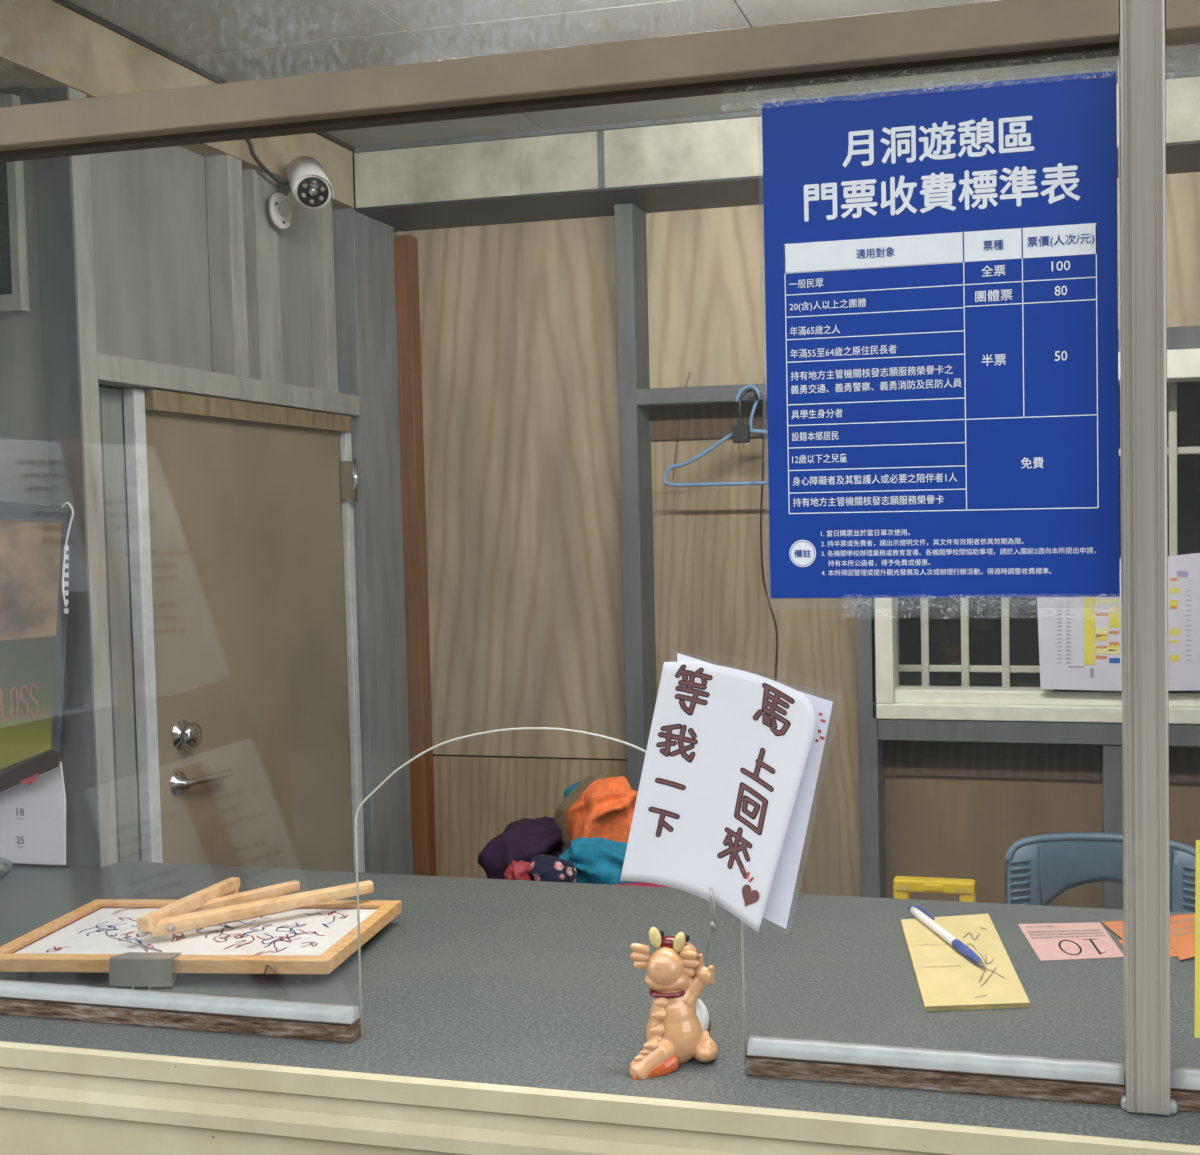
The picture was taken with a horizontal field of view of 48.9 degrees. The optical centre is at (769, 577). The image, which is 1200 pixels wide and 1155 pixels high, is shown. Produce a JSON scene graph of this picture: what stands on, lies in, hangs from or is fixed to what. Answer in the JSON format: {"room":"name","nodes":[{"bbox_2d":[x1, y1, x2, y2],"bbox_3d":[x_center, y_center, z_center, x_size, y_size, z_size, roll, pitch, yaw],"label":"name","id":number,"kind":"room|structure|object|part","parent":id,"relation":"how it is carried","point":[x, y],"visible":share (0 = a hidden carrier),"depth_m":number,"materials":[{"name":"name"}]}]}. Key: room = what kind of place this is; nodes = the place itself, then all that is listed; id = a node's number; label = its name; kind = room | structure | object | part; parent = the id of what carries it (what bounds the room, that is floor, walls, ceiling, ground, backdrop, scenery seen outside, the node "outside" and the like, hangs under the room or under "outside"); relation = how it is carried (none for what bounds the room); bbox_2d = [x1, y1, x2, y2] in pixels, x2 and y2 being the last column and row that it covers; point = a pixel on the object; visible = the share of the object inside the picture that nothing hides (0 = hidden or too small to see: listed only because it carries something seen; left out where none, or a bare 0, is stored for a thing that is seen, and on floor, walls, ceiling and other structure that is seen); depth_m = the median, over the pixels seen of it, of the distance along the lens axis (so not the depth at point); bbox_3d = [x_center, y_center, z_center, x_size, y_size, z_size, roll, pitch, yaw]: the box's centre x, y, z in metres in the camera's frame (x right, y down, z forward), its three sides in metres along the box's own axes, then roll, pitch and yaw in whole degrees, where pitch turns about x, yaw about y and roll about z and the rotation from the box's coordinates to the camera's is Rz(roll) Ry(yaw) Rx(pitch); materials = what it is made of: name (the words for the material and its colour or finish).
{"room":"ticket booth","nodes":[
{"label":"ticket booth","id":0,"kind":"room"},
{"bbox_2d":[0,0,412,874],"bbox_3d":[-1.456,0.239,2.747,0.592,2.575,1.990,0,3,13],"label":"wall","id":1,"kind":"structure","parent":0,"point":[170,269],"depth_m":2.61,"materials":[{"name":"grey paint"}]},
{"bbox_2d":[0,94,29,313],"bbox_3d":[-1.517,-0.683,2.414,0.300,0.390,0.020,0,3,13],"label":"window","id":2,"kind":"structure","parent":1,"relation":"in","point":[14,286],"depth_m":2.38,"materials":[{"name":"grey paint"}]},
{"bbox_2d":[0,501,76,864],"bbox_3d":[-1.430,0.190,2.400,0.398,0.694,0.040,0,3,13],"label":"wall calendar","id":3,"kind":"object","parent":1,"relation":"attached to","point":[35,540],"visible":1,"depth_m":2.38,"materials":[{"name":"white paper"}]},
{"bbox_2d":[20,772,38,784],"bbox_3d":[-1.356,0.368,2.381,0.042,0.025,0.001,0,3,13],"label":"print","id":4,"kind":"object","parent":3,"relation":"attached to","point":[28,781],"depth_m":2.38},
{"bbox_2d":[123,388,364,872],"bbox_3d":[-1.134,0.561,2.961,0.067,1.902,0.773,0,3,13],"label":"door","id":5,"kind":"structure","parent":1,"relation":"in","point":[237,519],"depth_m":2.88,"materials":[{"name":"brown wood"}]},
{"bbox_3d":[-1.198,0.325,2.679,0.036,0.061,0.061,0,3,13],"label":"knob","id":6,"kind":"part","parent":5,"relation":"part of","materials":[{"name":"silver metal"}]},
{"bbox_3d":[-1.186,0.421,2.717,0.040,0.051,0.156,0,3,13],"label":"lever","id":7,"kind":"part","parent":5,"relation":"part of","materials":[{"name":"silver metal"}]},
{"bbox_2d":[245,139,288,185],"bbox_3d":[-1.140,-0.948,2.841,0.054,0.122,0.267,0,3,24],"label":"cable","id":8,"kind":"object","parent":1,"relation":"hanging from","point":[254,155],"visible":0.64,"depth_m":2.89,"materials":[{"name":"grey plastic"}]},
{"bbox_2d":[268,156,333,228],"bbox_3d":[-1.044,-0.872,2.915,0.114,0.154,0.216,-3,3,-43],"label":"security camera","id":9,"kind":"object","parent":1,"relation":"attached to","point":[310,185],"visible":1,"depth_m":2.87,"materials":[{"name":"white plastic"}]},
{"bbox_3d":[-1.115,-0.836,2.962,0.009,0.080,0.080,0,3,13],"label":"mounting plate","id":10,"kind":"part","parent":9,"relation":"part of","materials":[{"name":"white plastic"}]},
{"bbox_3d":[-1.077,-0.865,2.941,0.095,0.085,0.031,0,3,26],"label":"bracket arm","id":11,"kind":"part","parent":9,"relation":"part of","materials":[{"name":"white plastic"}]},
{"bbox_2d":[287,156,333,199],"bbox_3d":[-1.022,-0.890,2.888,0.085,0.116,0.147,-2,3,-26],"label":"hood","id":12,"kind":"object","parent":9,"relation":"attached to","point":[307,178],"depth_m":2.85,"materials":[{"name":"white plastic"}]},
{"bbox_3d":[-1.002,-0.846,2.851,0.066,0.058,0.037,-2,3,-28],"label":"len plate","id":13,"kind":"part","parent":9,"relation":"part of","materials":[{"name":"black plastic"}]},
{"bbox_2d":[0,1041,1199,1154],"bbox_3d":[0.129,1.058,1.396,4.400,1.000,0.076,0,3,13],"label":"window sill","id":14,"kind":"structure","parent":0,"point":[55,1100],"depth_m":1.47,"materials":[{"name":"beige paint"}]},
{"bbox_2d":[0,861,1199,1145],"bbox_3d":[-0.061,0.563,1.788,3.740,0.038,0.777,0,3,13],"label":"countertop","id":15,"kind":"structure","parent":14,"relation":"on","point":[536,984],"depth_m":1.71,"materials":[{"name":"grey laminate"}]},
{"bbox_2d":[0,857,11,876],"bbox_3d":[-1.411,0.525,2.354,0.064,0.034,0.070,0,3,13],"label":"paperweight","id":16,"kind":"object","parent":15,"relation":"on","point":[5,864],"visible":1,"depth_m":2.35,"materials":[{"name":"stone"}]},
{"bbox_2d":[0,899,401,981],"bbox_3d":[-0.835,0.534,1.912,0.499,0.038,0.283,-1,3,4],"label":"whiteboard","id":17,"kind":"object","parent":15,"relation":"on","point":[310,941],"visible":0.76,"depth_m":1.87,"materials":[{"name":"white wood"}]},
{"bbox_2d":[108,935,181,990],"bbox_3d":[-0.858,0.523,1.762,0.094,0.073,0.087,0,3,13],"label":"binder clip","id":18,"kind":"object","parent":17,"relation":"attached to","point":[128,969],"visible":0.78,"depth_m":1.76,"materials":[{"name":"metal"}]},
{"bbox_3d":[-0.868,0.502,1.777,0.067,0.032,0.031,-2,3,-16],"label":"wire handle","id":19,"kind":"part","parent":18,"relation":"part of","materials":[{"name":"silver metal"}]},
{"bbox_3d":[-0.835,0.525,1.914,0.456,0.007,0.236,-1,3,4],"label":"board panel","id":20,"kind":"part","parent":17,"relation":"part of","materials":[{"name":"white plastic"}]},
{"bbox_2d":[221,888,238,896],"bbox_3d":[-0.873,0.502,1.988,0.015,0.018,0.149,0,3,22],"label":"wooden stick","id":21,"kind":"object","parent":17,"relation":"on","point":[237,889],"visible":0.09,"depth_m":2.04,"materials":[{"name":"brown wood"}]},
{"bbox_2d":[189,880,299,912],"bbox_3d":[-0.832,0.497,1.985,0.230,0.024,0.019,-3,3,-44],"label":"wooden stick","id":22,"kind":"object","parent":17,"relation":"on","point":[275,890],"visible":0.6,"depth_m":2.01,"materials":[{"name":"brown wood"}]},
{"bbox_2d":[150,880,372,936],"bbox_3d":[-0.751,0.493,1.940,0.316,0.028,0.029,-3,3,-32],"label":"wooden stick","id":23,"kind":"object","parent":17,"relation":"on","point":[188,921],"visible":0.97,"depth_m":1.93,"materials":[{"name":"brown wood"}]},
{"bbox_2d":[137,877,239,931],"bbox_3d":[-0.865,0.486,1.943,0.020,0.022,0.208,0,3,13],"label":"wooden stick","id":24,"kind":"object","parent":23,"relation":"on","point":[147,922],"visible":0.98,"depth_m":1.92,"materials":[{"name":"brown wood"}]},
{"bbox_2d":[0,0,1199,1115],"bbox_3d":[-0.145,-0.241,1.456,3.740,1.600,0.062,0,3,13],"label":"window","id":25,"kind":"structure","parent":15,"relation":"on","point":[990,34],"depth_m":1.38,"materials":[{"name":"clear glass"}]},
{"bbox_3d":[-1.226,0.555,1.749,1.488,0.024,0.029,0,3,13],"label":"rail","id":26,"kind":"part","parent":25,"relation":"part of","materials":[{"name":"wood"}]},
{"bbox_2d":[677,653,832,928],"bbox_3d":[-0.016,0.232,1.409,0.191,0.310,0.013,0,3,13],"label":"sheet","id":27,"kind":"object","parent":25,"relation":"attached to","point":[778,905],"visible":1,"depth_m":1.40,"materials":[{"name":"paper"}]},
{"bbox_2d":[721,54,1117,108],"bbox_3d":[0.150,-0.522,1.369,0.418,0.028,0.002,0,3,13],"label":"tape strip","id":28,"kind":"object","parent":25,"relation":"attached to","point":[1096,54],"visible":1,"depth_m":1.36,"materials":[{"name":"plastic"}]},
{"bbox_3d":[0.176,0.544,1.421,0.410,0.024,0.029,0,3,13],"label":"rail","id":29,"kind":"part","parent":25,"relation":"part of","materials":[{"name":"wood"}]},
{"bbox_2d":[762,70,1119,608],"bbox_3d":[0.175,-0.244,1.380,0.377,0.555,0.003,0,3,13],"label":"poster","id":30,"kind":"object","parent":25,"relation":"attached to","point":[941,266],"visible":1,"depth_m":1.38,"materials":[{"name":"blue paper"}]},
{"bbox_2d":[855,594,1116,618],"bbox_3d":[0.220,0.030,1.380,0.291,0.027,0.002,0,3,13],"label":"tape strip","id":31,"kind":"object","parent":25,"relation":"attached to","point":[1014,594],"visible":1,"depth_m":1.37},
{"bbox_3d":[0.382,-0.246,1.332,0.044,1.599,0.055,0,3,13],"label":"mullion post","id":32,"kind":"part","parent":25,"relation":"part of","materials":[{"name":"metal"}]},
{"bbox_2d":[1166,49,1199,103],"bbox_3d":[0.416,-0.505,1.308,0.036,0.062,0.002,0,3,13],"label":"tape strip","id":33,"kind":"object","parent":25,"relation":"attached to","point":[1197,49],"visible":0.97,"depth_m":1.31,"materials":[{"name":"plastic"}]},
{"bbox_3d":[1.055,0.537,1.216,1.307,0.024,0.029,0,3,13],"label":"rail","id":34,"kind":"part","parent":25,"relation":"part of","materials":[{"name":"wood"}]},
{"bbox_2d":[1194,840,1199,1037],"bbox_3d":[0.543,0.378,1.325,0.211,0.230,0.001,0,3,13],"label":"sheet","id":35,"kind":"object","parent":25,"relation":"attached to","point":[1197,867],"visible":1,"depth_m":1.35,"materials":[{"name":"paper"}]},
{"bbox_2d":[629,888,717,1079],"bbox_3d":[-0.102,0.450,1.480,0.117,0.230,0.107,0,3,13],"label":"figurine","id":36,"kind":"object","parent":15,"relation":"on","point":[678,1028],"visible":1,"depth_m":1.48,"materials":[{"name":"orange ceramic"}]},
{"bbox_2d":[620,662,815,932],"bbox_3d":[-0.058,0.236,1.410,0.222,0.290,0.024,0,3,13],"label":"handwritten note","id":37,"kind":"object","parent":36,"relation":"attached to","point":[727,751],"visible":1,"depth_m":1.42,"materials":[{"name":"white paper"}]},
{"bbox_2d":[901,914,1029,1011],"bbox_3d":[0.266,0.532,1.821,0.137,0.007,0.381,-1,3,1],"label":"pad","id":38,"kind":"object","parent":15,"relation":"on","point":[947,980],"visible":0.98,"depth_m":1.77,"materials":[{"name":"yellow paper"}]},
{"bbox_2d":[908,905,985,966],"bbox_3d":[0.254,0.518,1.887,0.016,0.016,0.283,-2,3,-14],"label":"ballpoint pen","id":39,"kind":"object","parent":38,"relation":"on","point":[949,938],"visible":1,"depth_m":1.88,"materials":[{"name":"white plastic"}]},
{"bbox_2d":[1018,922,1123,960],"bbox_3d":[0.439,0.529,1.893,0.125,0.001,0.166,-1,3,0],"label":"ticket","id":40,"kind":"object","parent":15,"relation":"on","point":[1049,941],"visible":1,"depth_m":1.89,"materials":[{"name":"pink paper"}]},
{"bbox_2d":[1026,925,1104,938],"bbox_3d":[0.438,0.527,1.927,0.116,0.001,0.068,0,3,13],"label":"print","id":41,"kind":"object","parent":40,"relation":"on","point":[1051,925],"depth_m":1.92},
{"bbox_2d":[1102,921,1173,947],"bbox_3d":[0.554,0.525,1.917,0.108,0.001,0.148,-1,3,4],"label":"ticket","id":42,"kind":"object","parent":15,"relation":"on","point":[1115,926],"visible":0.23,"depth_m":1.95,"materials":[{"name":"orange paper"}]},
{"bbox_2d":[1118,940,1177,956],"bbox_3d":[0.550,0.528,1.865,0.086,0.001,0.099,-1,3,-1],"label":"ticket","id":43,"kind":"object","parent":15,"relation":"on","point":[1173,953],"visible":0.04,"depth_m":1.83,"materials":[{"name":"orange paper"}]},
{"bbox_2d":[1170,913,1194,959],"bbox_3d":[0.631,0.522,1.904,0.094,0.001,0.235,-1,3,9],"label":"ticket","id":44,"kind":"object","parent":15,"relation":"on","point":[1182,927],"visible":0.77,"depth_m":1.90,"materials":[{"name":"orange paper"}]},
{"bbox_2d":[1170,918,1194,936],"bbox_3d":[0.632,0.520,1.941,0.079,0.001,0.114,0,3,13],"label":"print","id":45,"kind":"object","parent":44,"relation":"on","point":[1191,918],"depth_m":1.93},
{"bbox_2d":[68,0,1199,164],"bbox_3d":[0.062,-1.099,2.329,3.920,0.080,1.990,0,3,13],"label":"ceiling","id":46,"kind":"structure","parent":0,"point":[232,41],"depth_m":2.52,"materials":[{"name":"white paint"}]},
{"bbox_2d":[353,70,1199,908],"bbox_3d":[0.454,0.187,3.148,3.350,2.575,0.338,0,3,13],"label":"wall","id":47,"kind":"structure","parent":0,"point":[559,292],"depth_m":3.36,"materials":[{"name":"brown wood"}]},
{"bbox_3d":[-0.665,-0.253,3.486,0.725,1.475,0.012,0,3,13],"label":"plywood panel","id":48,"kind":"part","parent":47,"relation":"part of","materials":[{"name":"beige wood"}]},
{"bbox_3d":[-0.642,0.983,3.542,0.725,0.990,0.012,0,3,13],"label":"plywood panel","id":49,"kind":"part","parent":47,"relation":"part of","materials":[{"name":"brown wood"}]},
{"bbox_2d":[673,372,689,478],"bbox_3d":[-0.228,-0.390,3.350,0.054,0.276,0.002,0,3,13],"label":"string","id":50,"kind":"object","parent":47,"relation":"hanging from","point":[689,372],"visible":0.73,"depth_m":3.35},
{"bbox_3d":[-0.061,-0.459,3.247,0.552,0.040,0.060,0,3,13],"label":"shelf rail","id":51,"kind":"part","parent":47,"relation":"part of","materials":[{"name":"grey paint"}]},
{"bbox_3d":[-0.040,-0.720,3.318,0.625,0.550,0.012,0,3,13],"label":"plywood panel","id":52,"kind":"part","parent":47,"relation":"part of","materials":[{"name":"beige wood"}]},
{"bbox_2d":[663,384,768,486],"bbox_3d":[-0.046,-0.350,3.192,0.459,0.247,0.010,0,3,13],"label":"hanger","id":53,"kind":"object","parent":47,"relation":"hanging from","point":[754,387],"visible":0.63,"depth_m":3.21,"materials":[{"name":"blue plastic"}]},
{"bbox_3d":[-0.157,-0.295,3.220,0.230,0.138,0.010,0,3,13],"label":"shoulder arm","id":54,"kind":"part","parent":53,"relation":"part of","materials":[{"name":"blue plastic"}]},
{"bbox_2d":[732,389,757,449],"bbox_3d":[-0.060,-0.387,3.172,0.061,0.148,0.028,0,3,13],"label":"plug","id":55,"kind":"object","parent":53,"relation":"hanging from","point":[741,431],"visible":1,"depth_m":3.17,"materials":[{"name":"black plastic"}]},
{"bbox_3d":[-0.053,-0.424,3.173,0.050,0.074,0.013,-1,3,1],"label":"cord","id":56,"kind":"part","parent":55,"relation":"part of","materials":[{"name":"black plastic"}]},
{"bbox_3d":[0.066,-0.297,3.168,0.230,0.138,0.010,0,3,13],"label":"shoulder arm","id":57,"kind":"part","parent":53,"relation":"part of","materials":[{"name":"blue plastic"}]},
{"bbox_3d":[-0.018,0.524,3.372,0.625,1.900,0.012,0,3,13],"label":"plywood panel","id":58,"kind":"part","parent":47,"relation":"part of","materials":[{"name":"brown wood"}]},
{"bbox_2d":[760,395,777,681],"bbox_3d":[-0.003,0.003,3.219,0.042,0.906,0.006,0,3,13],"label":"hanging cord","id":59,"kind":"object","parent":47,"relation":"hanging from","point":[763,443],"visible":0.89,"depth_m":3.22,"materials":[{"name":"black plastic"}]},
{"bbox_3d":[0.548,0.442,3.224,0.535,0.105,0.012,0,3,13],"label":"plywood panel","id":60,"kind":"part","parent":47,"relation":"part of","materials":[{"name":"brown wood"}]},
{"bbox_3d":[0.560,0.929,3.257,0.535,1.080,0.012,0,3,13],"label":"plywood panel","id":61,"kind":"part","parent":47,"relation":"part of","materials":[{"name":"brown wood"}]},
{"bbox_2d":[871,348,1199,723],"bbox_3d":[1.191,-0.085,3.047,2.004,0.900,0.205,0,3,13],"label":"window","id":62,"kind":"structure","parent":47,"relation":"in","point":[965,701],"depth_m":3.16,"materials":[{"name":"metal"}]},
{"bbox_3d":[0.280,-0.074,3.211,0.055,0.762,0.110,0,3,13],"label":"frame","id":63,"kind":"part","parent":62,"relation":"part of","materials":[{"name":"white metal"}]},
{"bbox_3d":[1.129,0.318,3.032,1.784,0.037,0.110,0,3,13],"label":"frame","id":64,"kind":"part","parent":62,"relation":"part of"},
{"bbox_3d":[1.131,0.283,3.043,1.784,0.032,0.085,0,3,13],"label":"frame","id":65,"kind":"part","parent":62,"relation":"part of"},
{"bbox_2d":[1037,553,1199,690],"bbox_3d":[0.863,0.100,3.022,0.477,0.331,0.002,0,3,13],"label":"work schedule","id":66,"kind":"object","parent":62,"relation":"attached to","point":[1077,651],"visible":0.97,"depth_m":3.04,"materials":[{"name":"paper"}]},
{"bbox_3d":[1.312,0.261,2.971,1.299,0.012,0.020,0,3,13],"label":"sash rail","id":67,"kind":"part","parent":62,"relation":"part of","materials":[{"name":"metal"}]},
{"bbox_3d":[1.115,-0.494,2.997,1.784,0.066,0.110,0,3,13],"label":"frame","id":68,"kind":"part","parent":62,"relation":"part of","materials":[{"name":"white wood"}]},
{"bbox_3d":[1.186,0.363,3.024,1.870,0.052,0.105,0,3,13],"label":"window rail","id":69,"kind":"part","parent":47,"relation":"part of","materials":[{"name":"grey paint"}]},
{"bbox_3d":[1.176,-0.789,3.031,1.875,0.430,0.012,0,3,13],"label":"plywood panel","id":70,"kind":"part","parent":47,"relation":"part of","materials":[{"name":"beige wood"}]},
{"bbox_3d":[1.171,-0.556,2.991,1.870,0.053,0.090,0,3,13],"label":"window rail","id":71,"kind":"part","parent":47,"relation":"part of","materials":[{"name":"grey paint"}]},
{"bbox_3d":[1.483,0.435,3.006,1.285,0.105,0.012,0,3,13],"label":"plywood panel","id":72,"kind":"part","parent":47,"relation":"part of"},
{"bbox_3d":[1.494,0.921,3.039,1.285,1.080,0.012,0,3,13],"label":"plywood panel","id":73,"kind":"part","parent":47,"relation":"part of","materials":[{"name":"brown wood"}]},
{"bbox_2d":[898,382,1199,686],"bbox_3d":[1.200,0.117,3.597,2.800,2.750,0.860,0,3,13],"label":"wall","id":74,"kind":"structure","parent":0,"point":[985,643],"depth_m":4.10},
{"bbox_3d":[0.303,1.535,2.435,4.140,0.050,2.060,0,3,13],"label":"floor","id":75,"kind":"structure","parent":0,"visible":0},
{"bbox_2d":[1005,832,1195,912],"bbox_3d":[0.682,1.027,2.618,0.423,0.936,0.475,0,3,13],"label":"plastic chair","id":76,"kind":"object","parent":75,"relation":"on","point":[1038,868],"visible":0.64,"depth_m":2.80,"materials":[{"name":"plastic"}]},
{"bbox_3d":[-0.225,1.140,2.868,1.440,0.720,0.540,0,3,13],"label":"desk","id":77,"kind":"object","parent":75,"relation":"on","visible":0},
{"bbox_2d":[504,860,530,880],"bbox_3d":[-0.508,0.683,2.646,0.059,0.223,0.060,0,3,13],"label":"lining","id":78,"kind":"object","parent":77,"relation":"on","point":[516,870],"visible":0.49,"depth_m":2.62,"materials":[{"name":"pink fabric"}]},
{"bbox_2d":[471,813,565,878],"bbox_3d":[-0.551,0.663,2.974,0.225,0.235,0.314,0,3,13],"label":"jacket","id":79,"kind":"object","parent":77,"relation":"on","point":[524,839],"visible":0.48,"depth_m":2.88,"materials":[{"name":"purple fabric"}]},
{"bbox_2d":[528,856,574,882],"bbox_3d":[-0.450,0.681,2.663,0.105,0.224,0.092,0,3,13],"label":"pouch","id":80,"kind":"object","parent":77,"relation":"on","point":[543,868],"visible":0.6,"depth_m":2.63,"materials":[{"name":"blue fabric"}]},
{"bbox_2d":[563,782,583,796],"bbox_3d":[-0.469,0.631,3.116,0.054,0.284,0.049,0,3,13],"label":"teal collar","id":81,"kind":"object","parent":77,"relation":"on","point":[575,786],"visible":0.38,"depth_m":3.09,"materials":[{"name":"fabric"}]},
{"bbox_2d":[553,775,631,850],"bbox_3d":[-0.414,0.617,2.997,0.196,0.320,0.147,0,3,13],"label":"fleece","id":82,"kind":"object","parent":77,"relation":"on","point":[559,817],"visible":0.2,"depth_m":2.96,"materials":[{"name":"grey fabric"}]},
{"bbox_2d":[558,834,639,884],"bbox_3d":[-0.342,0.662,2.737,0.200,0.250,0.152,0,3,13],"label":"scarf","id":83,"kind":"object","parent":77,"relation":"on","point":[595,860],"visible":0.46,"depth_m":2.69,"materials":[{"name":"teal fabric"}]},
{"bbox_2d":[565,775,637,844],"bbox_3d":[-0.352,0.606,2.808,0.171,0.357,0.172,0,3,13],"label":"shirt","id":84,"kind":"object","parent":77,"relation":"on","point":[607,807],"visible":0.46,"depth_m":2.75,"materials":[{"name":"orange fabric"}]},
{"bbox_2d":[621,882,671,887],"bbox_3d":[-0.242,0.700,2.594,0.182,0.184,0.082,0,3,13],"label":"cloth","id":85,"kind":"object","parent":77,"relation":"on","point":[630,883],"visible":0.11,"depth_m":2.58,"materials":[{"name":"fabric"}]},
{"bbox_2d":[893,876,975,901],"bbox_3d":[0.339,0.698,2.674,0.227,0.158,0.100,0,3,13],"label":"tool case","id":86,"kind":"object","parent":77,"relation":"on","point":[902,885],"visible":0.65,"depth_m":2.66,"materials":[{"name":"yellow plastic"}]},
{"bbox_3d":[0.273,0.665,2.688,0.032,0.071,0.026,0,3,13],"label":"handle post","id":87,"kind":"part","parent":86,"relation":"part of","materials":[{"name":"yellow plastic"}]},
{"bbox_3d":[0.404,0.664,2.658,0.032,0.071,0.026,0,3,13],"label":"handle post","id":88,"kind":"part","parent":86,"relation":"part of","materials":[{"name":"yellow plastic"}]}
]}

